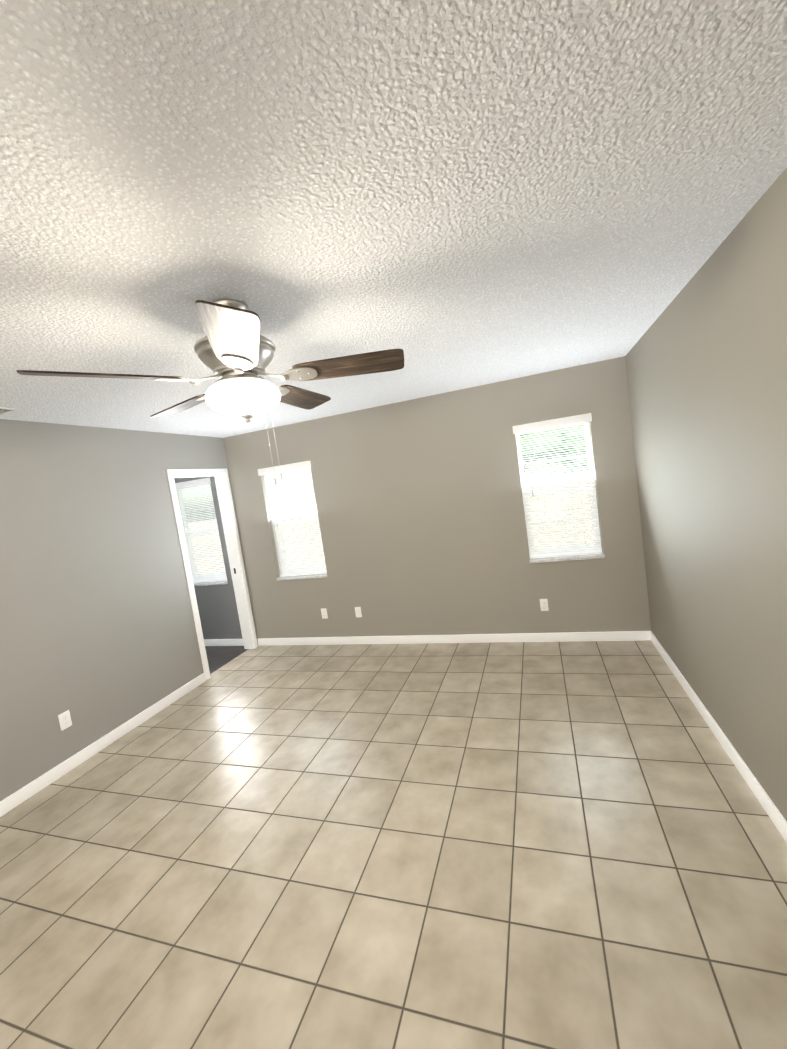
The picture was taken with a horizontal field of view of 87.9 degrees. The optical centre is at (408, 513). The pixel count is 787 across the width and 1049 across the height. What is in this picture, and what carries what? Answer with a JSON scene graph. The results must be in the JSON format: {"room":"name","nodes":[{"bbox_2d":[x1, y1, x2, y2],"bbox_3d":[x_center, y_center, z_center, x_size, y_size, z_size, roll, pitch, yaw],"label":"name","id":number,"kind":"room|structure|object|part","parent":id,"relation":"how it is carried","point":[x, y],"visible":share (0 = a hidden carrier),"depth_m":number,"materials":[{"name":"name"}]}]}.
{"room":"empty living room","nodes":[
{"label":"empty living room","id":0,"kind":"room"},
{"bbox_2d":[0,419,258,800],"bbox_3d":[-2.737,0.651,2.270,0.120,2.440,5.190,-7,5,18],"label":"wall","id":1,"kind":"structure","parent":0,"point":[98,637],"depth_m":3.08,"materials":[{"name":"beige paint"}]},
{"bbox_2d":[58,710,71,730],"bbox_3d":[-2.394,1.442,2.850,0.008,0.115,0.070,-7,5,18],"label":"electrical outlet","id":2,"kind":"object","parent":1,"relation":"attached to","point":[65,721],"visible":1,"depth_m":2.85,"materials":[{"name":"white plastic"}]},
{"bbox_2d":[0,673,205,816],"bbox_3d":[-2.611,1.846,2.016,0.013,0.085,4.203,-7,5,18],"label":"baseboard","id":3,"kind":"structure","parent":1,"relation":"attached to","point":[38,784],"depth_m":2.97,"materials":[{"name":"white wood"}]},
{"bbox_2d":[167,468,257,679],"bbox_3d":[-2.086,0.575,4.339,0.154,2.091,0.798,-7,5,18],"label":"door frame","id":4,"kind":"structure","parent":1,"relation":"attached to","point":[228,517],"depth_m":4.60,"materials":[{"name":"white wood"}]},
{"bbox_2d":[0,640,786,1048],"bbox_3d":[-1.382,1.789,2.079,6.305,0.150,5.350,-7,5,18],"label":"floor","id":5,"kind":"structure","parent":0,"point":[484,846],"depth_m":1.79,"materials":[{"name":"tile"}]},
{"bbox_2d":[0,0,786,437],"bbox_3d":[-1.737,-0.754,1.879,6.305,0.120,5.350,-7,5,18],"label":"ceiling","id":6,"kind":"structure","parent":0,"point":[452,194],"depth_m":1.06,"materials":[{"name":"white paint"}]},
{"bbox_2d":[0,407,18,414],"bbox_3d":[-2.567,-0.607,2.361,0.190,0.016,0.430,-7,5,18],"label":"ceiling vent","id":7,"kind":"object","parent":6,"relation":"in","point":[3,410],"visible":1,"depth_m":2.51,"materials":[{"name":"white metal"}]},
{"bbox_2d":[16,299,403,484],"bbox_3d":[-0.644,-0.469,1.674,1.278,0.713,1.222,-7,5,18],"label":"ceiling fan","id":8,"kind":"object","parent":6,"relation":"hanging from","point":[234,349],"visible":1,"depth_m":1.54,"materials":[{"name":"silver metal"}]},
{"bbox_3d":[-0.654,-0.454,1.632,0.281,0.121,0.281,-7,5,18],"label":"lamp shade","id":9,"kind":"part","parent":8,"relation":"part of","materials":[{"name":"white glass"}]},
{"bbox_2d":[174,356,650,638],"bbox_3d":[-0.808,0.211,4.444,6.305,2.440,0.160,-7,5,18],"label":"wall","id":10,"kind":"structure","parent":0,"point":[421,513],"depth_m":4.00,"materials":[{"name":"beige paint"}]},
{"bbox_2d":[175,478,227,586],"bbox_3d":[-2.505,0.234,4.949,0.658,1.267,0.179,-7,5,18],"label":"window","id":11,"kind":"structure","parent":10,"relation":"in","point":[219,578],"depth_m":4.93,"materials":[{"name":"white plastic"}]},
{"bbox_2d":[204,639,243,645],"bbox_3d":[-2.742,1.621,5.114,1.670,0.085,0.013,-7,5,18],"label":"baseboard","id":12,"kind":"structure","parent":10,"relation":"attached to","point":[208,642],"depth_m":4.94,"materials":[{"name":"white wood"}]},
{"bbox_2d":[258,461,310,475],"bbox_3d":[-1.349,-0.492,4.428,0.658,0.071,0.022,-7,5,18],"label":"window valance","id":13,"kind":"object","parent":10,"relation":"attached to","point":[287,467],"visible":0.98,"depth_m":4.41,"materials":[{"name":"white plastic"}]},
{"bbox_2d":[265,467,326,576],"bbox_3d":[-1.236,0.085,4.573,0.630,1.213,0.124,-7,5,18],"label":"window","id":14,"kind":"structure","parent":10,"relation":"in","point":[295,571],"depth_m":4.55,"materials":[{"name":"white plastic"}]},
{"bbox_2d":[269,474,277,526],"bbox_3d":[-1.503,-0.151,4.549,0.011,0.605,0.013,-7,5,18],"label":"wand","id":15,"kind":"object","parent":14,"relation":"hanging from","point":[273,500],"visible":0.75,"depth_m":4.55,"materials":[{"name":"grey"}]},
{"bbox_2d":[277,573,327,580],"bbox_3d":[-1.167,0.704,4.569,0.638,0.028,0.124,-7,5,18],"label":"window ledge","id":16,"kind":"object","parent":10,"relation":"attached to","point":[302,577],"visible":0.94,"depth_m":4.52,"materials":[{"name":"stone"}]},
{"bbox_2d":[321,608,327,618],"bbox_3d":[-0.926,1.100,4.500,0.070,0.115,0.008,-7,5,18],"label":"electrical outlet","id":17,"kind":"object","parent":10,"relation":"attached to","point":[324,613],"visible":1,"depth_m":4.50,"materials":[{"name":"white plastic"}]},
{"bbox_2d":[355,607,361,616],"bbox_3d":[-0.536,1.056,4.376,0.070,0.115,0.007,-7,5,18],"label":"electrical outlet","id":18,"kind":"object","parent":10,"relation":"attached to","point":[358,611],"visible":1,"depth_m":4.37,"materials":[{"name":"white plastic"}]},
{"bbox_2d":[257,631,647,645],"bbox_3d":[0.163,1.288,4.188,4.075,0.085,0.013,-7,5,18],"label":"baseboard","id":19,"kind":"structure","parent":10,"relation":"attached to","point":[616,635],"depth_m":4.04,"materials":[{"name":"white wood"}]},
{"bbox_2d":[540,599,548,610],"bbox_3d":[1.265,0.849,3.800,0.070,0.115,0.008,-7,5,18],"label":"electrical outlet","id":20,"kind":"object","parent":10,"relation":"attached to","point":[543,604],"visible":1,"depth_m":3.80,"materials":[{"name":"white plastic"}]},
{"bbox_2d":[512,413,591,433],"bbox_3d":[1.259,-0.791,3.596,0.658,0.071,0.022,-7,5,18],"label":"window valance","id":21,"kind":"object","parent":10,"relation":"attached to","point":[558,422],"visible":1,"depth_m":3.58,"materials":[{"name":"white plastic"}]},
{"bbox_2d":[515,422,601,558],"bbox_3d":[1.371,-0.214,3.741,0.630,1.213,0.124,-7,5,18],"label":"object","id":22,"kind":"structure","parent":10,"relation":"in","point":[579,548],"depth_m":3.71,"materials":[{"name":"white plastic"}]},
{"bbox_2d":[525,432,533,496],"bbox_3d":[1.104,-0.450,3.717,0.011,0.605,0.013,-7,5,18],"label":"wand","id":23,"kind":"object","parent":22,"relation":"hanging from","point":[529,466],"visible":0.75,"depth_m":3.72,"materials":[{"name":"grey"}]},
{"bbox_2d":[529,553,604,562],"bbox_3d":[1.441,0.405,3.737,0.638,0.028,0.124,-7,5,18],"label":"window ledge","id":24,"kind":"object","parent":10,"relation":"attached to","point":[568,558],"visible":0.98,"depth_m":3.69,"materials":[{"name":"stone"}]},
{"bbox_2d":[625,167,786,820],"bbox_3d":[1.330,0.179,1.056,0.200,2.440,5.350,-7,5,18],"label":"wall","id":25,"kind":"structure","parent":0,"point":[706,361],"depth_m":1.87,"materials":[{"name":"beige paint"}]},
{"bbox_2d":[648,631,786,842],"bbox_3d":[1.390,1.354,1.175,0.013,0.085,5.040,-7,5,18],"label":"baseboard","id":26,"kind":"structure","parent":25,"relation":"attached to","point":[770,808],"depth_m":2.12,"materials":[{"name":"white wood"}]},
{"label":"outside","id":27,"kind":"structure","parent":0,"visible":0},
{"bbox_3d":[2.585,0.791,11.899,28.000,0.100,15.840,-7,5,18],"label":"lawn","id":28,"kind":"structure","parent":27,"visible":0},
{"bbox_2d":[188,472,592,575],"bbox_3d":[1.210,0.368,7.583,18.096,1.785,0.060,-7,5,18],"label":"fence","id":29,"kind":"object","parent":28,"relation":"on","point":[321,538],"depth_m":7.22,"materials":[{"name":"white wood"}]},
{"bbox_2d":[520,423,588,525],"bbox_3d":[6.360,-2.605,9.636,11.284,5.918,7.053,-7,5,18],"label":"trees","id":30,"kind":"object","parent":28,"relation":"on","point":[555,451],"depth_m":7.93,"materials":[{"name":"green plant"}]}
]}

